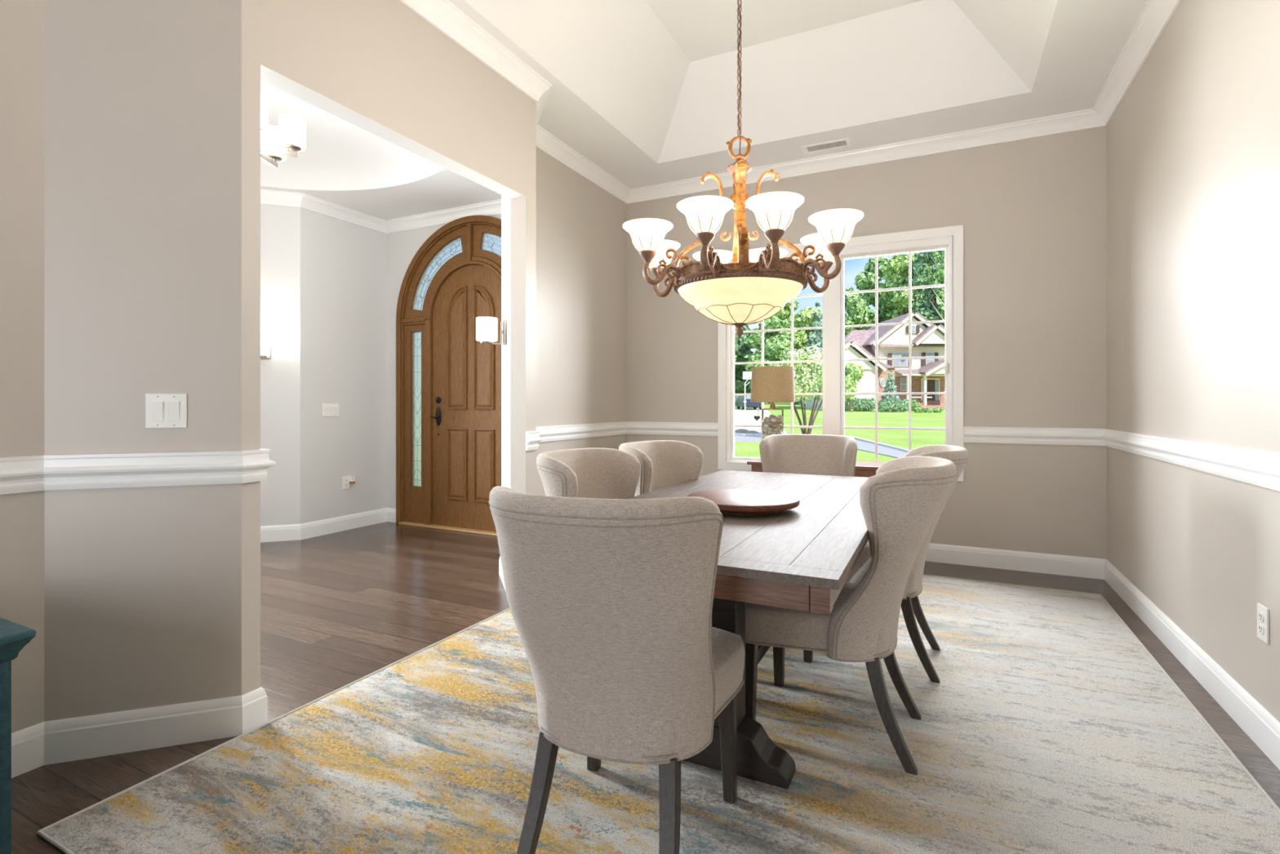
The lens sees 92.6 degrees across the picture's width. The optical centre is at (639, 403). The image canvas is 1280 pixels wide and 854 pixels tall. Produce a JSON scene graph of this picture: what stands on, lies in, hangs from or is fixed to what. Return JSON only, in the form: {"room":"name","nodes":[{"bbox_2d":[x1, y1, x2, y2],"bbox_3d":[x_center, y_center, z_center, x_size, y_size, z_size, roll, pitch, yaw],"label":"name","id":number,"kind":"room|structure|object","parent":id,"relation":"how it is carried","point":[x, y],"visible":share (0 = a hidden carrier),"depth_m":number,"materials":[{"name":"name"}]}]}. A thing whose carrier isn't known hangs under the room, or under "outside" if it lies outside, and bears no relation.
{"room":"dining room","nodes":[
{"label":"dining room","id":0,"kind":"room"},
{"bbox_2d":[0,0,44,733],"bbox_3d":[-2.708,-0.700,0.395,0.055,3.700,3.510,0,0,26],"label":"wall","id":1,"kind":"structure","parent":0,"point":[21,21],"depth_m":1.91,"materials":[{"name":"beige paint"}]},
{"bbox_2d":[0,454,44,494],"bbox_3d":[-2.668,0.221,0.375,0.036,0.112,3.510,0,0,26],"label":"trim","id":2,"kind":"structure","parent":1,"relation":"attached to","point":[18,474],"depth_m":1.89,"materials":[{"name":"white paint"}]},
{"bbox_2d":[11,721,44,777],"bbox_3d":[-2.677,1.084,0.380,0.016,0.132,3.510,0,0,26],"label":"baseboard","id":3,"kind":"structure","parent":1,"relation":"attached to","point":[28,743],"depth_m":1.91,"materials":[{"name":"white paint"}]},
{"bbox_2d":[44,695,242,764],"bbox_3d":[-1.642,1.084,2.038,0.552,0.132,0.016,0,0,-19],"label":"baseboard","id":4,"kind":"structure","parent":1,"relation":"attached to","point":[72,739],"depth_m":2.03,"materials":[{"name":"white paint"}]},
{"bbox_2d":[43,450,243,490],"bbox_3d":[-1.635,0.221,2.030,0.561,0.112,0.036,0,0,-19],"label":"trim","id":5,"kind":"structure","parent":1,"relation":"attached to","point":[113,470],"depth_m":2.02,"materials":[{"name":"white paint"}]},
{"bbox_2d":[44,0,260,721],"bbox_3d":[-1.664,-0.700,2.104,0.631,3.700,0.124,0,0,-19],"label":"wall","id":6,"kind":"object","parent":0,"point":[152,108],"visible":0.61,"depth_m":2.05,"materials":[{"name":"beige paint"}]},
{"bbox_2d":[145,393,186,428],"bbox_3d":[-1.594,0.025,2.056,0.116,0.116,0.012,0,0,-19],"label":"light switch","id":7,"kind":"object","parent":6,"relation":"attached to","point":[162,410],"visible":1,"depth_m":2.06,"materials":[{"name":"white plastic"}]},
{"bbox_2d":[241,687,267,733],"bbox_3d":[-1.366,1.084,2.162,0.016,0.132,0.089,0,0,26],"label":"baseboard","id":8,"kind":"structure","parent":6,"relation":"attached to","point":[255,703],"depth_m":2.16,"materials":[{"name":"white paint"}]},
{"bbox_2d":[242,448,276,483],"bbox_3d":[-1.354,0.221,2.163,0.036,0.112,0.117,0,0,26],"label":"trim","id":9,"kind":"structure","parent":6,"relation":"attached to","point":[256,463],"depth_m":2.16,"materials":[{"name":"white paint"}]},
{"bbox_2d":[260,204,300,525],"bbox_3d":[-3.261,-0.700,5.086,0.790,3.700,0.100,0,0,-19],"label":"wall","id":10,"kind":"structure","parent":0,"point":[280,225],"depth_m":5.12,"materials":[{"name":"white paint"}]},
{"bbox_2d":[260,337,271,359],"bbox_3d":[-3.091,-0.452,4.996,0.130,0.164,0.180,0,0,-19],"label":"wall sconce","id":11,"kind":"object","parent":10,"relation":"attached to","point":[265,342],"visible":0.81,"depth_m":4.95,"materials":[{"name":"white glass"}]},
{"bbox_2d":[260,524,300,542],"bbox_3d":[-3.240,1.084,5.032,0.797,0.132,0.016,0,0,-19],"label":"baseboard","id":12,"kind":"structure","parent":10,"relation":"attached to","point":[291,531],"depth_m":5.11,"materials":[{"name":"white paint"}]},
{"bbox_2d":[260,189,302,207],"bbox_3d":[-3.212,-1.704,5.001,0.829,0.096,0.092,0,0,-19],"label":"trim","id":13,"kind":"structure","parent":10,"relation":"attached to","point":[267,197],"depth_m":5.08,"materials":[{"name":"white paint"}]},
{"bbox_2d":[300,207,386,524],"bbox_3d":[-2.717,-0.700,5.590,0.100,3.700,0.897,0,0,26],"label":"wall","id":14,"kind":"structure","parent":0,"point":[344,264],"depth_m":5.54,"materials":[{"name":"white paint"}]},
{"bbox_2d":[322,403,338,416],"bbox_3d":[-2.739,0.058,5.419,0.012,0.116,0.162,0,0,26],"label":"light switch","id":15,"kind":"object","parent":14,"relation":"attached to","point":[328,409],"visible":1,"depth_m":5.41,"materials":[{"name":"white plastic"}]},
{"bbox_2d":[300,193,386,233],"bbox_3d":[-2.640,-1.704,5.530,0.092,0.096,0.935,0,0,26],"label":"trim","id":16,"kind":"structure","parent":14,"relation":"attached to","point":[309,202],"depth_m":5.48,"materials":[{"name":"white paint"}]},
{"bbox_2d":[300,507,386,539],"bbox_3d":[-2.667,1.084,5.561,0.016,0.132,0.904,0,0,26],"label":"baseboard","id":17,"kind":"structure","parent":14,"relation":"attached to","point":[320,527],"depth_m":5.51,"materials":[{"name":"white paint"}]},
{"bbox_2d":[342,475,349,488],"bbox_3d":[-2.672,0.720,5.558,0.010,0.116,0.072,0,0,26],"label":"wall outlet","id":18,"kind":"object","parent":14,"relation":"attached to","point":[345,483],"visible":1,"depth_m":5.55,"materials":[{"name":"white plastic"}]},
{"bbox_2d":[348,475,355,483],"bbox_3d":[-2.631,0.695,5.588,0.042,0.069,0.044,0,0,26],"label":"air freshener","id":19,"kind":"object","parent":18,"relation":"attached to","point":[351,478],"visible":1,"depth_m":5.58,"materials":[{"name":"white plastic"}]},
{"bbox_2d":[260,80,444,190],"bbox_3d":[-2.513,-1.900,3.628,2.800,0.300,2.800,0,0,26],"label":"ceiling","id":20,"kind":"structure","parent":0,"point":[339,154],"depth_m":4.77,"materials":[{"name":"white paint"}]},
{"bbox_2d":[260,95,306,167],"bbox_3d":[-2.250,-1.735,3.511,0.534,0.610,0.538,0,0,26],"label":"chandelier","id":21,"kind":"object","parent":20,"relation":"hanging from","point":[291,135],"visible":0.4,"depth_m":3.54,"materials":[{"name":"white glass"}]},
{"bbox_2d":[260,168,501,220],"bbox_3d":[-2.491,-1.750,3.796,3.270,0.001,4.200,0,0,26],"label":"ceiling","id":22,"kind":"structure","parent":0,"point":[445,188],"depth_m":5.17,"materials":[{"name":"white paint"}]},
{"bbox_2d":[260,0,525,199],"bbox_3d":[-1.065,-1.883,2.913,0.110,1.335,1.556,0,0,26],"label":"wall header","id":23,"kind":"structure","parent":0,"point":[379,67],"depth_m":2.76,"materials":[{"name":"beige paint"}]},
{"bbox_2d":[400,0,551,102],"bbox_3d":[-0.967,-1.863,2.884,0.092,0.096,1.800,0,0,26],"label":"trim","id":24,"kind":"structure","parent":23,"relation":"attached to","point":[442,15],"depth_m":3.16,"materials":[{"name":"white paint"}]},
{"bbox_2d":[386,213,501,508],"bbox_3d":[-1.460,-0.325,5.559,2.382,2.950,0.160,0,0,26],"label":"wall","id":25,"kind":"structure","parent":0,"point":[402,246],"depth_m":5.93,"materials":[{"name":"white paint"}]},
{"bbox_2d":[386,507,395,522],"bbox_3d":[-2.406,1.084,5.927,0.160,0.132,0.016,0,0,26],"label":"baseboard","id":26,"kind":"structure","parent":25,"relation":"attached to","point":[391,513],"depth_m":5.92,"materials":[{"name":"white paint"}]},
{"bbox_2d":[386,199,501,233],"bbox_3d":[-1.507,-1.704,5.441,2.202,0.096,0.092,0,0,26],"label":"trim","id":27,"kind":"structure","parent":25,"relation":"attached to","point":[493,207],"depth_m":5.59,"materials":[{"name":"white paint"}]},
{"bbox_2d":[395,215,501,536],"bbox_3d":[-1.517,-0.265,5.532,1.794,2.829,0.185,0,0,26],"label":"door","id":28,"kind":"structure","parent":25,"relation":"in","point":[448,382],"depth_m":5.62,"materials":[{"name":"brown wood"}]},
{"bbox_2d":[501,94,536,494],"bbox_3d":[-0.779,-0.700,3.896,0.150,3.700,0.657,0,0,-19],"label":"wall","id":29,"kind":"structure","parent":0,"point":[518,215],"depth_m":3.63,"materials":[{"name":"beige paint"}]},
{"bbox_2d":[475,316,506,345],"bbox_3d":[-0.935,-0.452,3.836,0.180,0.164,0.130,0,0,-19],"label":"wall sconce","id":30,"kind":"object","parent":29,"relation":"attached to","point":[486,326],"visible":1,"depth_m":3.78,"materials":[{"name":"white glass"}]},
{"bbox_2d":[498,555,506,591],"bbox_3d":[-0.859,1.084,3.873,0.016,0.132,0.522,0,0,-19],"label":"baseboard","id":31,"kind":"structure","parent":29,"relation":"attached to","point":[500,571],"depth_m":4.00,"materials":[{"name":"white paint"}]},
{"bbox_2d":[525,431,542,450],"bbox_3d":[-0.629,0.221,3.631,0.036,0.112,0.117,0,0,26],"label":"trim","id":32,"kind":"structure","parent":29,"relation":"attached to","point":[532,437],"depth_m":3.61,"materials":[{"name":"white paint"}]},
{"bbox_2d":[536,86,551,125],"bbox_3d":[-0.664,-1.863,3.933,0.092,0.096,0.584,0,0,-19],"label":"trim","id":33,"kind":"structure","parent":29,"relation":"attached to","point":[540,104],"depth_m":3.83,"materials":[{"name":"white paint"}]},
{"bbox_2d":[536,147,626,495],"bbox_3d":[-0.487,-0.700,4.893,0.055,3.700,1.531,0,0,26],"label":"wall","id":34,"kind":"structure","parent":0,"point":[581,236],"depth_m":4.83,"materials":[{"name":"beige paint"}]},
{"bbox_2d":[536,421,627,442],"bbox_3d":[-0.446,0.221,4.873,0.036,0.112,1.531,0,0,26],"label":"trim","id":35,"kind":"structure","parent":34,"relation":"attached to","point":[554,433],"depth_m":4.82,"materials":[{"name":"white paint"}]},
{"bbox_2d":[536,124,631,204],"bbox_3d":[-0.421,-1.863,4.861,0.092,0.096,1.531,0,0,26],"label":"trim","id":36,"kind":"structure","parent":34,"relation":"attached to","point":[546,142],"depth_m":4.76,"materials":[{"name":"white paint"}]},
{"bbox_2d":[11,521,1279,853],"bbox_3d":[-1.481,1.210,2.098,6.686,0.120,7.650,0,0,26],"label":"floor","id":37,"kind":"structure","parent":0,"point":[337,609],"depth_m":3.25,"materials":[{"name":"brown wood"}]},
{"bbox_2d":[0,617,35,853],"bbox_3d":[-1.867,0.843,1.257,0.609,0.614,0.736,0,0,26],"label":"base cabinet","id":38,"kind":"object","parent":37,"relation":"on","point":[14,637],"visible":1,"depth_m":1.43,"materials":[{"name":"paint"}]},
{"bbox_2d":[36,573,1279,853],"bbox_3d":[0.574,1.143,2.644,3.021,0.011,3.754,0,0,26],"label":"area rug","id":39,"kind":"object","parent":37,"relation":"on","point":[1047,726],"visible":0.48,"depth_m":1.88,"materials":[{"name":"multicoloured carpet"}]},
{"bbox_2d":[488,485,745,853],"bbox_3d":[-0.035,0.665,1.580,0.564,0.946,0.729,0,0,20],"label":"dining chair","id":40,"kind":"object","parent":39,"relation":"on","point":[611,601],"visible":1,"depth_m":1.35,"materials":[{"name":"fabric"}]},
{"bbox_2d":[536,447,711,626],"bbox_3d":[-0.029,0.665,2.345,0.729,0.946,0.564,0,0,26],"label":"dining chair","id":41,"kind":"object","parent":39,"relation":"on","point":[597,473],"visible":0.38,"depth_m":2.56,"materials":[{"name":"fabric"}]},
{"bbox_2d":[618,440,702,496],"bbox_3d":[0.266,0.665,2.873,0.729,0.946,0.564,0,0,32],"label":"dining chair","id":42,"kind":"object","parent":39,"relation":"on","point":[664,463],"visible":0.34,"depth_m":3.11,"materials":[{"name":"fabric"}]},
{"bbox_2d":[497,470,868,789],"bbox_3d":[0.460,0.764,2.466,0.950,0.748,2.020,0,0,26],"label":"dining table","id":43,"kind":"object","parent":39,"relation":"on","point":[801,557],"visible":0.52,"depth_m":1.86,"materials":[{"name":"brown wood"}]},
{"bbox_2d":[687,488,799,515],"bbox_3d":[0.378,0.367,2.256,0.408,0.046,0.408,0,0,26],"label":"lazy susan","id":44,"kind":"object","parent":43,"relation":"on","point":[740,502],"visible":0.86,"depth_m":2.16,"materials":[{"name":"brown wood"}]},
{"bbox_2d":[759,434,857,476],"bbox_3d":[0.924,0.665,3.486,0.564,0.946,0.729,0,0,26],"label":"dining chair","id":45,"kind":"object","parent":39,"relation":"on","point":[802,454],"visible":0.38,"depth_m":3.70,"materials":[{"name":"fabric"}]},
{"bbox_2d":[745,456,956,774],"bbox_3d":[0.709,0.665,2.159,0.729,0.946,0.564,0,0,26],"label":"dining chair","id":46,"kind":"object","parent":39,"relation":"on","point":[900,504],"visible":0.91,"depth_m":1.93,"materials":[{"name":"fabric"}]},
{"bbox_2d":[803,444,968,683],"bbox_3d":[1.080,0.665,2.774,0.729,0.946,0.564,0,0,26],"label":"dining chair","id":47,"kind":"object","parent":39,"relation":"on","point":[959,455],"visible":0.34,"depth_m":2.56,"materials":[{"name":"fabric"}]},
{"bbox_2d":[746,457,884,477],"bbox_3d":[1.360,0.793,4.559,1.040,0.714,0.400,0,0,26],"label":"console table","id":48,"kind":"object","parent":37,"relation":"on","point":[863,468],"visible":0.05,"depth_m":4.33,"materials":[{"name":"red wood"}]},
{"bbox_2d":[750,364,795,439],"bbox_3d":[1.019,0.071,4.694,0.336,0.730,0.336,0,0,26],"label":"table lamp","id":49,"kind":"object","parent":48,"relation":"on","point":[772,384],"visible":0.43,"depth_m":4.57,"materials":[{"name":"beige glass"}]},
{"bbox_2d":[761,409,783,439],"bbox_3d":[1.023,0.237,4.696,0.171,0.378,0.174,0,0,26],"label":"glass jar","id":50,"kind":"object","parent":49,"relation":"on","point":[771,424],"depth_m":4.66,"materials":[{"name":"clear glass"}]},
{"bbox_2d":[448,0,1147,188],"bbox_3d":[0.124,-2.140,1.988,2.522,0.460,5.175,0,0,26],"label":"ceiling","id":51,"kind":"structure","parent":0,"point":[663,73],"depth_m":3.86,"materials":[{"name":"white paint"}]},
{"bbox_2d":[622,0,863,338],"bbox_3d":[0.378,-1.307,2.323,0.840,2.126,0.864,0,0,-38],"label":"chandelier","id":52,"kind":"object","parent":51,"relation":"hanging from","point":[739,293],"visible":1,"depth_m":2.17,"materials":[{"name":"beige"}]},
{"bbox_2d":[800,137,852,154],"bbox_3d":[1.382,-1.906,4.532,0.350,0.008,0.154,0,0,26],"label":"ceiling vent","id":53,"kind":"object","parent":51,"relation":"in","point":[845,142],"visible":1,"depth_m":4.53,"materials":[{"name":"white metal"}]},
{"bbox_2d":[626,125,1106,559],"bbox_3d":[1.444,-0.650,4.877,3.662,3.800,0.150,0,0,26],"label":"wall","id":54,"kind":"structure","parent":0,"point":[1032,212],"depth_m":4.27,"materials":[{"name":"beige paint"}]},
{"bbox_2d":[626,421,717,435],"bbox_3d":[0.263,0.221,5.356,0.880,0.112,0.036,0,0,26],"label":"trim","id":55,"kind":"structure","parent":54,"relation":"attached to","point":[633,427],"depth_m":5.34,"materials":[{"name":"white paint"}]},
{"bbox_2d":[717,225,963,481],"bbox_3d":[1.512,-0.357,4.820,1.834,1.830,0.152,0,0,26],"label":"window","id":56,"kind":"structure","parent":54,"relation":"in","point":[833,393],"depth_m":4.69,"materials":[{"name":"white paint"}]},
{"bbox_2d":[754,407,759,421],"bbox_3d":[0.968,0.091,5.057,0.051,0.112,0.008,0,0,26],"label":"heart ornament","id":57,"kind":"object","parent":56,"relation":"hanging from","point":[756,417],"visible":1,"depth_m":5.05,"materials":[{"name":"grey metal"}]},
{"bbox_2d":[797,244,948,261],"bbox_3d":[1.501,-1.167,4.809,1.652,0.074,0.062,0,0,26],"label":"roller blind","id":58,"kind":"object","parent":56,"relation":"attached to","point":[945,245],"visible":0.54,"depth_m":4.58,"materials":[{"name":"beige fabric"}]},
{"bbox_2d":[626,108,1105,204],"bbox_3d":[1.444,-1.863,4.742,3.542,0.096,0.092,0,0,26],"label":"trim","id":59,"kind":"structure","parent":54,"relation":"attached to","point":[1084,119],"depth_m":4.52,"materials":[{"name":"white paint"}]},
{"bbox_2d":[866,540,1106,579],"bbox_3d":[1.461,1.084,4.776,3.542,0.132,0.016,0,0,26],"label":"baseboard","id":60,"kind":"structure","parent":54,"relation":"attached to","point":[1047,563],"depth_m":4.21,"materials":[{"name":"white paint"}]},
{"bbox_2d":[963,426,1104,445],"bbox_3d":[2.674,0.221,4.166,0.828,0.112,0.036,0,0,26],"label":"trim","id":61,"kind":"structure","parent":54,"relation":"attached to","point":[1055,436],"depth_m":4.16,"materials":[{"name":"white paint"}]},
{"bbox_2d":[1106,0,1279,722],"bbox_3d":[1.471,-0.650,0.660,0.120,3.800,7.687,0,0,26],"label":"wall","id":62,"kind":"structure","parent":0,"point":[1193,140],"depth_m":2.51,"materials":[{"name":"beige paint"}]},
{"bbox_2d":[1093,0,1181,125],"bbox_3d":[1.342,-1.863,0.640,0.092,0.096,7.537,0,0,26],"label":"trim","id":63,"kind":"structure","parent":62,"relation":"attached to","point":[1155,15],"depth_m":3.25,"materials":[{"name":"white paint"}]},
{"bbox_2d":[1101,428,1279,491],"bbox_3d":[1.367,0.221,0.628,0.036,0.112,7.537,0,0,26],"label":"trim","id":64,"kind":"structure","parent":62,"relation":"attached to","point":[1255,468],"depth_m":2.43,"materials":[{"name":"white paint"}]},
{"bbox_2d":[1104,559,1279,769],"bbox_3d":[1.376,1.084,0.623,0.016,0.132,7.537,0,0,26],"label":"baseboard","id":65,"kind":"structure","parent":62,"relation":"attached to","point":[1261,726],"depth_m":2.44,"materials":[{"name":"white paint"}]},
{"bbox_2d":[1257,602,1269,644],"bbox_3d":[2.083,0.735,2.046,0.010,0.116,0.072,0,0,26],"label":"wall outlet","id":66,"kind":"object","parent":62,"relation":"attached to","point":[1263,612],"visible":1,"depth_m":2.04,"materials":[{"name":"white plastic"}]},
{"bbox_2d":[1257,611,1263,622],"bbox_3d":[2.080,0.714,2.047,0.003,0.033,0.033,0,0,26],"label":"socket","id":67,"kind":"object","parent":66,"relation":"attached to","point":[1260,614],"depth_m":2.05,"materials":[{"name":"white plastic"}]},
{"bbox_2d":[1257,623,1263,634],"bbox_3d":[2.080,0.756,2.047,0.003,0.033,0.033,0,0,26],"label":"socket","id":68,"kind":"object","parent":66,"relation":"attached to","point":[1260,626],"depth_m":2.05,"materials":[{"name":"white plastic"}]},
{"label":"outside","id":69,"kind":"structure","parent":0,"visible":0},
{"bbox_2d":[734,399,945,462],"bbox_3d":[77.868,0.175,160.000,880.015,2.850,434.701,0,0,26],"label":"lawn","id":70,"kind":"structure","parent":69,"point":[897,437],"depth_m":30.75,"materials":[{"name":"green plant"}]},
{"bbox_2d":[734,428,748,432],"bbox_3d":[4.266,1.208,25.600,0.720,0.288,0.480,0,0,26],"label":"boulder","id":71,"kind":"object","parent":70,"relation":"on","point":[740,430],"visible":0.5,"depth_m":25.44,"materials":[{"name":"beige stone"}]},
{"bbox_2d":[734,324,754,396],"bbox_3d":[15.530,-6.181,94.828,9.443,12.537,9.237,0,0,26],"label":"tree","id":72,"kind":"object","parent":70,"relation":"on","point":[741,346],"visible":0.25,"depth_m":92.01,"materials":[{"name":"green plant"}]},
{"bbox_2d":[734,395,758,408],"bbox_3d":[10.892,-0.181,68.014,6.003,1.774,1.810,0,0,0],"label":"hedge","id":73,"kind":"object","parent":70,"relation":"on","point":[735,397],"visible":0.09,"depth_m":67.66,"materials":[{"name":"green plant"}]},
{"bbox_2d":[745,430,759,433],"bbox_3d":[4.612,1.231,25.200,0.600,0.240,0.400,0,0,26],"label":"boulder","id":74,"kind":"object","parent":70,"relation":"on","point":[748,431],"visible":0.53,"depth_m":25.06,"materials":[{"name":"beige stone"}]},
{"bbox_2d":[743,314,796,404],"bbox_3d":[18.671,-6.282,88.235,7.441,13.005,7.888,0,0,26],"label":"tree","id":75,"kind":"object","parent":70,"relation":"on","point":[775,343],"visible":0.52,"depth_m":86.19,"materials":[{"name":"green plant"}]},
{"bbox_2d":[774,297,799,328],"bbox_3d":[26.972,-10.011,109.853,8.405,19.628,7.657,0,0,26],"label":"tree","id":76,"kind":"object","parent":70,"relation":"on","point":[784,313],"visible":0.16,"depth_m":108.97,"materials":[{"name":"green plant"}]},
{"bbox_2d":[784,306,821,364],"bbox_3d":[26.085,-7.611,97.060,8.208,15.322,8.091,0,0,26],"label":"tree","id":77,"kind":"object","parent":70,"relation":"on","point":[803,318],"visible":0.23,"depth_m":96.05,"materials":[{"name":"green plant"}]},
{"bbox_2d":[794,302,822,404],"bbox_3d":[24.339,-6.331,84.292,6.746,15.287,6.776,0,0,26],"label":"tree","id":78,"kind":"object","parent":70,"relation":"on","point":[815,337],"visible":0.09,"depth_m":83.34,"materials":[{"name":"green plant"}]},
{"bbox_2d":[774,344,845,434],"bbox_3d":[6.199,-0.442,22.923,2.713,3.617,2.801,0,0,26],"label":"crape myrtle","id":79,"kind":"object","parent":70,"relation":"on","point":[814,371],"visible":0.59,"depth_m":22.47,"materials":[{"name":"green plant"}]},
{"bbox_2d":[844,361,865,411],"bbox_3d":[18.907,-1.435,54.951,2.459,4.565,2.925,0,0,14],"label":"ornamental tree","id":80,"kind":"object","parent":70,"relation":"on","point":[853,372],"visible":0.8,"depth_m":54.10,"materials":[{"name":"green plant"}]},
{"bbox_2d":[844,287,875,335],"bbox_3d":[31.553,-8.724,92.375,8.504,17.738,7.853,0,0,26],"label":"tree","id":81,"kind":"object","parent":70,"relation":"on","point":[857,310],"visible":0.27,"depth_m":89.77,"materials":[{"name":"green plant"}]},
{"bbox_2d":[844,397,875,411],"bbox_3d":[19.778,0.162,56.054,3.951,1.484,1.567,0,0,0],"label":"hedge","id":82,"kind":"object","parent":70,"relation":"on","point":[860,404],"visible":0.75,"depth_m":55.56,"materials":[{"name":"green plant"}]},
{"bbox_2d":[801,311,945,409],"bbox_3d":[25.510,-4.134,64.850,17.546,10.085,12.300,0,0,0],"label":"house","id":83,"kind":"structure","parent":70,"relation":"on","point":[927,340],"depth_m":61.70,"materials":[{"name":"beige"}]},
{"bbox_2d":[888,353,892,365],"bbox_3d":[25.301,-4.421,61.850,0.327,1.306,0.100,0,0,0],"label":"shutter","id":84,"kind":"object","parent":83,"relation":"hanging from","point":[890,355],"depth_m":61.80,"materials":[{"name":"brown"}]},
{"bbox_2d":[915,325,919,333],"bbox_3d":[27.974,-7.464,61.550,0.327,0.772,0.100,0,0,0],"label":"shutter","id":85,"kind":"object","parent":83,"relation":"hanging from","point":[917,327],"depth_m":61.50,"materials":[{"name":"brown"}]},
{"bbox_2d":[921,352,925,366],"bbox_3d":[28.701,-4.458,61.850,0.327,1.381,0.100,0,0,0],"label":"shutter","id":86,"kind":"object","parent":83,"relation":"hanging from","point":[923,354],"depth_m":61.80,"materials":[{"name":"brown"}]},
{"bbox_2d":[934,352,937,361],"bbox_3d":[29.993,-4.458,61.850,0.327,1.381,0.100,0,0,0],"label":"shutter","id":87,"kind":"object","parent":83,"relation":"hanging from","point":[935,353],"depth_m":61.80,"materials":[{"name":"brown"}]},
{"bbox_2d":[853,255,896,329],"bbox_3d":[39.400,-12.177,100.118,9.604,24.338,8.492,0,0,26],"label":"tree","id":88,"kind":"object","parent":70,"relation":"on","point":[866,282],"visible":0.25,"depth_m":99.08,"materials":[{"name":"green plant"}]},
{"bbox_2d":[880,369,901,400],"bbox_3d":[23.029,-1.009,55.935,1.998,4.262,2.052,0,0,-2],"label":"spruce","id":89,"kind":"object","parent":70,"relation":"on","point":[890,388],"visible":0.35,"depth_m":55.70,"materials":[{"name":"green plant"}]},
{"bbox_2d":[877,399,908,412],"bbox_3d":[22.254,0.245,54.008,2.901,1.327,1.348,0,0,0],"label":"hedge","id":90,"kind":"object","parent":70,"relation":"on","point":[884,406],"visible":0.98,"depth_m":53.63,"materials":[{"name":"green plant"}]},
{"bbox_2d":[880,252,922,317],"bbox_3d":[40.339,-11.611,91.915,8.063,23.511,8.807,0,0,26],"label":"tree","id":91,"kind":"object","parent":70,"relation":"on","point":[897,273],"visible":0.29,"depth_m":91.54,"materials":[{"name":"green plant"}]},
{"bbox_2d":[902,398,913,411],"bbox_3d":[24.844,0.139,56.983,1.194,1.279,1.256,0,0,26],"label":"shrub","id":92,"kind":"object","parent":70,"relation":"on","point":[906,399],"visible":0.21,"depth_m":56.69,"materials":[{"name":"green plant"}]},
{"bbox_2d":[911,399,919,410],"bbox_3d":[25.518,0.200,57.002,1.059,1.261,1.022,0,0,26],"label":"shrub","id":93,"kind":"object","parent":70,"relation":"on","point":[914,402],"visible":0.59,"depth_m":56.70,"materials":[{"name":"green plant"}]},
{"bbox_2d":[912,405,924,412],"bbox_3d":[24.188,0.526,53.021,0.956,0.655,0.974,0,0,26],"label":"shrub","id":94,"kind":"object","parent":70,"relation":"on","point":[919,409],"visible":0.98,"depth_m":52.77,"materials":[{"name":"green plant"}]},
{"bbox_2d":[905,249,944,326],"bbox_3d":[42.186,-11.594,87.615,8.162,23.630,7.660,0,0,26],"label":"tree","id":95,"kind":"object","parent":70,"relation":"on","point":[923,305],"visible":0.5,"depth_m":87.59,"materials":[{"name":"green plant"}]},
{"bbox_2d":[924,407,933,412],"bbox_3d":[25.038,0.596,53.026,0.823,0.531,0.854,0,0,26],"label":"shrub","id":96,"kind":"object","parent":70,"relation":"on","point":[926,410],"visible":0.99,"depth_m":52.77,"materials":[{"name":"green plant"}]},
{"bbox_2d":[923,250,944,319],"bbox_3d":[38.936,-10.485,77.959,5.279,21.598,3.770,0,0,26],"label":"tree","id":97,"kind":"object","parent":70,"relation":"on","point":[938,265],"visible":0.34,"depth_m":78.20,"materials":[{"name":"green plant"}]},
{"bbox_2d":[933,407,942,412],"bbox_3d":[25.788,0.562,53.013,0.886,0.564,0.910,0,0,26],"label":"shrub","id":98,"kind":"object","parent":70,"relation":"on","point":[935,409],"visible":0.98,"depth_m":52.76,"materials":[{"name":"green plant"}]},
{"bbox_2d":[933,258,944,316],"bbox_3d":[49.321,-12.502,96.884,8.085,25.104,7.935,0,0,26],"label":"tree","id":99,"kind":"object","parent":70,"relation":"on","point":[941,295],"visible":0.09,"depth_m":96.67,"materials":[{"name":"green plant"}]},
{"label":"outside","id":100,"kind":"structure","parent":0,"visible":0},
{"bbox_2d":[734,435,906,457],"bbox_3d":[4.620,1.547,19.087,6.475,0.534,12.142,0,0,2],"label":"street","id":101,"kind":"structure","parent":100,"point":[861,445],"depth_m":19.50,"materials":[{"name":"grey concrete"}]},
{"bbox_2d":[734,432,908,452],"bbox_3d":[6.569,1.462,21.481,4.725,0.508,12.389,0,0,-30],"label":"curb","id":102,"kind":"object","parent":101,"relation":"on","point":[735,433],"visible":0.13,"depth_m":21.36,"materials":[{"name":"white concrete"}]},
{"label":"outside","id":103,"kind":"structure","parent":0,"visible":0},
{"bbox_2d":[734,408,786,433],"bbox_3d":[6.914,1.054,44.965,5.550,1.046,40.064,0,0,10],"label":"driveway","id":104,"kind":"structure","parent":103,"point":[741,416],"depth_m":41.48,"materials":[{"name":"white concrete"}]},
{"bbox_2d":[742,371,751,410],"bbox_3d":[10.052,-1.118,56.574,1.020,3.650,0.675,0,0,24],"label":"basketball hoop","id":105,"kind":"object","parent":104,"relation":"on","point":[747,375],"visible":0.88,"depth_m":56.65,"materials":[{"name":"white metal"}]},
{"bbox_2d":[735,395,760,409],"bbox_3d":[10.978,-0.131,61.285,2.036,1.600,4.630,0,0,0],"label":"parked car","id":106,"kind":"object","parent":104,"relation":"on","point":[740,402],"visible":0.65,"depth_m":59.05,"materials":[{"name":"blue paint"}]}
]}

